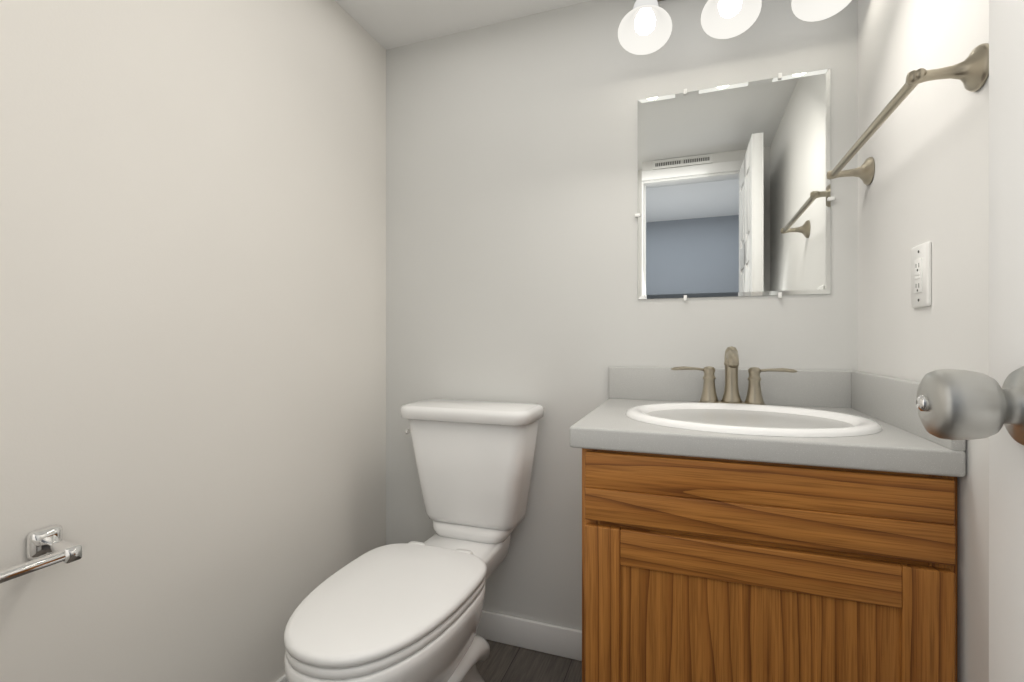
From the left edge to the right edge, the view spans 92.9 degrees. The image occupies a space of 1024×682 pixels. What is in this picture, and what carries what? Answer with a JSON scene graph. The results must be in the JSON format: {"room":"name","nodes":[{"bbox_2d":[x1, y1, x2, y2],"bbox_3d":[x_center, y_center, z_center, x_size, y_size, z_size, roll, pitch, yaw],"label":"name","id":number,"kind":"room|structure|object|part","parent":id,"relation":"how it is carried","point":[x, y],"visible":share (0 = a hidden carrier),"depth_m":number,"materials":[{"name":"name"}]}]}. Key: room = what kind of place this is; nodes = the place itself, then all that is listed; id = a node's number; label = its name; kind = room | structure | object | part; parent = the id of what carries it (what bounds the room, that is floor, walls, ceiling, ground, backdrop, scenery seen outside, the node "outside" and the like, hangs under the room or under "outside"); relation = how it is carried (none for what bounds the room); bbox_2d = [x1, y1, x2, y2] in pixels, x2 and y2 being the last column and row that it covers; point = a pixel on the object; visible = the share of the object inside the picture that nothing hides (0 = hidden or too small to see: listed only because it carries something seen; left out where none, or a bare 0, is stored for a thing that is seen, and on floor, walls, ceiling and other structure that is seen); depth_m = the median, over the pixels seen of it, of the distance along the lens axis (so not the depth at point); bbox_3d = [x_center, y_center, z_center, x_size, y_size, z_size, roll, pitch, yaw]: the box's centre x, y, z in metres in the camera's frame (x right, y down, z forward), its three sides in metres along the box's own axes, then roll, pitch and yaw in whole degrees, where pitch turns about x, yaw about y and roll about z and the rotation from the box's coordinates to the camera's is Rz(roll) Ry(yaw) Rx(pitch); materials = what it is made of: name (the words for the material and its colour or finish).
{"room":"bathroom","nodes":[
{"label":"bathroom","id":0,"kind":"room"},
{"bbox_2d":[0,0,385,681],"bbox_3d":[-0.814,-0.033,1.092,0.110,2.150,1.655,0,0,20],"label":"wall","id":1,"kind":"structure","parent":0,"point":[192,328],"depth_m":1.11,"materials":[{"name":"paint"}]},
{"bbox_2d":[0,524,81,583],"bbox_3d":[-0.820,0.358,0.786,0.086,0.050,0.193,0,0,20],"label":"paper holder","id":2,"kind":"object","parent":1,"relation":"attached to","point":[47,546],"visible":1,"depth_m":0.84,"materials":[{"name":"silver metal"}]},
{"bbox_2d":[275,674,287,681],"bbox_3d":[-0.736,0.995,1.122,0.015,0.095,1.545,0,0,20],"label":"baseboard","id":3,"kind":"structure","parent":1,"relation":"attached to","point":[283,678],"depth_m":1.37,"materials":[{"name":"white wood"}]},
{"bbox_2d":[335,0,590,49],"bbox_3d":[-0.185,-1.148,0.075,3.020,0.080,3.355,0,0,20],"label":"ceiling","id":4,"kind":"structure","parent":0,"point":[387,24],"depth_m":1.65,"materials":[{"name":"paint"}]},
{"bbox_2d":[476,639,581,681],"bbox_3d":[-0.185,1.072,0.075,3.020,0.060,3.355,0,0,20],"label":"floor","id":5,"kind":"structure","parent":0,"point":[503,662],"depth_m":1.56,"materials":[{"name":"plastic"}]},
{"bbox_2d":[284,399,543,681],"bbox_3d":[-0.237,0.625,1.295,0.450,0.835,0.838,0,0,20],"label":"toilet","id":6,"kind":"object","parent":5,"relation":"on","point":[410,611],"visible":1,"depth_m":1.25,"materials":[{"name":"white ceramic"}]},
{"bbox_3d":[-0.290,0.616,1.139,0.356,0.020,0.503,0,0,20],"label":"seat","id":7,"kind":"part","parent":6,"relation":"part of","materials":[{"name":"white plastic"}]},
{"bbox_3d":[-0.263,0.835,1.213,0.358,0.414,0.663,0,0,20],"label":"bowl","id":8,"kind":"part","parent":6,"relation":"part of","materials":[{"name":"white ceramic"}]},
{"bbox_3d":[-0.129,0.228,1.581,0.442,0.042,0.226,0,0,20],"label":"lid","id":9,"kind":"part","parent":6,"relation":"part of","materials":[{"name":"white ceramic"}]},
{"bbox_3d":[-0.126,0.420,1.591,0.412,0.340,0.198,0,0,20],"label":"tank","id":10,"kind":"part","parent":6,"relation":"part of","materials":[{"name":"white ceramic"}]},
{"bbox_2d":[569,346,965,681],"bbox_3d":[0.532,0.528,1.182,0.672,1.028,0.561,0,0,20],"label":"bathroom vanity","id":11,"kind":"object","parent":5,"relation":"on","point":[753,524],"visible":0.98,"depth_m":0.94,"materials":[{"name":"brown wood"}]},
{"bbox_2d":[569,398,965,477],"bbox_3d":[0.532,0.204,1.182,0.672,0.045,0.561,0,0,20],"label":"countertop","id":12,"kind":"structure","parent":11,"relation":"on","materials":[{"name":"grey stone"}]},
{"bbox_2d":[671,346,797,408],"bbox_3d":[0.599,0.098,1.323,0.316,0.167,0.112,0,0,20],"label":"faucet","id":13,"kind":"object","parent":12,"relation":"on","point":[731,399],"depth_m":1.32,"materials":[{"name":"silver metal"}]},
{"bbox_2d":[625,402,882,480],"bbox_3d":[0.536,0.238,1.133,0.530,0.138,0.416,0,0,20],"label":"sink","id":14,"kind":"object","parent":12,"relation":"in","point":[752,419],"depth_m":1.06,"materials":[{"name":"white ceramic"}]},
{"bbox_2d":[386,0,857,630],"bbox_3d":[0.253,-0.033,1.643,1.737,2.150,0.110,0,0,20],"label":"wall","id":15,"kind":"structure","parent":0,"point":[510,210],"depth_m":1.63,"materials":[{"name":"paint"}]},
{"bbox_2d":[476,610,581,660],"bbox_3d":[-0.063,0.995,1.691,0.831,0.095,0.015,0,0,20],"label":"baseboard","id":16,"kind":"structure","parent":15,"relation":"attached to","point":[561,641],"depth_m":1.64,"materials":[{"name":"white wood"}]},
{"bbox_2d":[608,366,858,408],"bbox_3d":[0.625,0.133,1.436,0.672,0.103,0.020,0,0,20],"label":"backsplash","id":17,"kind":"structure","parent":15,"relation":"attached to","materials":[{"name":"grey stone"}]},
{"bbox_2d":[635,69,834,300],"bbox_3d":[0.639,-0.444,1.437,0.538,0.642,0.009,0,0,20],"label":"mirror","id":18,"kind":"object","parent":15,"relation":"attached to","point":[735,198],"visible":1,"depth_m":1.43,"materials":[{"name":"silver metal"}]},
{"bbox_2d":[618,0,851,54],"bbox_3d":[0.599,-0.980,1.345,0.594,0.248,0.211,0,0,20],"label":"sconce","id":19,"kind":"object","parent":15,"relation":"attached to","point":[645,27],"visible":1,"depth_m":1.36,"materials":[{"name":"white glass"}]},
{"bbox_2d":[858,0,988,681],"bbox_3d":[0.715,-0.033,0.535,0.110,2.150,1.655,0,0,20],"label":"wall","id":20,"kind":"structure","parent":0,"point":[926,146],"depth_m":0.92,"materials":[{"name":"paint"}]},
{"bbox_2d":[826,43,988,184],"bbox_3d":[0.782,-0.433,1.021,0.096,0.068,0.566,0,0,20],"label":"towel rail","id":21,"kind":"object","parent":20,"relation":"attached to","point":[971,71],"visible":1,"depth_m":0.80,"materials":[{"name":"silver metal"}]},
{"bbox_2d":[911,241,930,307],"bbox_3d":[0.807,-0.129,0.963,0.009,0.124,0.076,0,0,20],"label":"electrical outlet","id":22,"kind":"object","parent":20,"relation":"attached to","point":[920,275],"visible":1,"depth_m":0.95,"materials":[{"name":"white plastic"}]},
{"bbox_3d":[-0.313,-0.033,0.087,1.517,2.150,0.110,0,0,20],"label":"wall","id":23,"kind":"structure","parent":0,"visible":0},
{"bbox_3d":[0.391,0.032,0.202,0.035,2.005,0.575,0,0,21],"label":"door","id":24,"kind":"structure","parent":23,"relation":"in","visible":0},
{"bbox_2d":[917,366,1023,445],"bbox_3d":[0.473,0.056,0.420,0.201,0.072,0.112,0,0,21],"label":"door knob","id":25,"kind":"object","parent":24,"relation":"attached to","point":[967,405],"depth_m":0.41,"materials":[{"name":"grey metal"}]},
{"bbox_2d":[916,395,928,410],"bbox_3d":[0.370,0.056,0.438,0.006,0.014,0.014,0,0,21],"label":"button","id":26,"kind":"object","parent":25,"relation":"attached to","point":[922,402],"depth_m":0.43,"materials":[{"name":"silver metal"}]},
{"bbox_2d":[989,0,1023,681],"bbox_3d":[0.372,0.032,0.209,0.008,2.005,0.575,0,0,20],"label":"door","id":27,"kind":"structure","parent":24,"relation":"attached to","point":[1006,330],"depth_m":0.45,"materials":[{"name":"white"}]}
]}

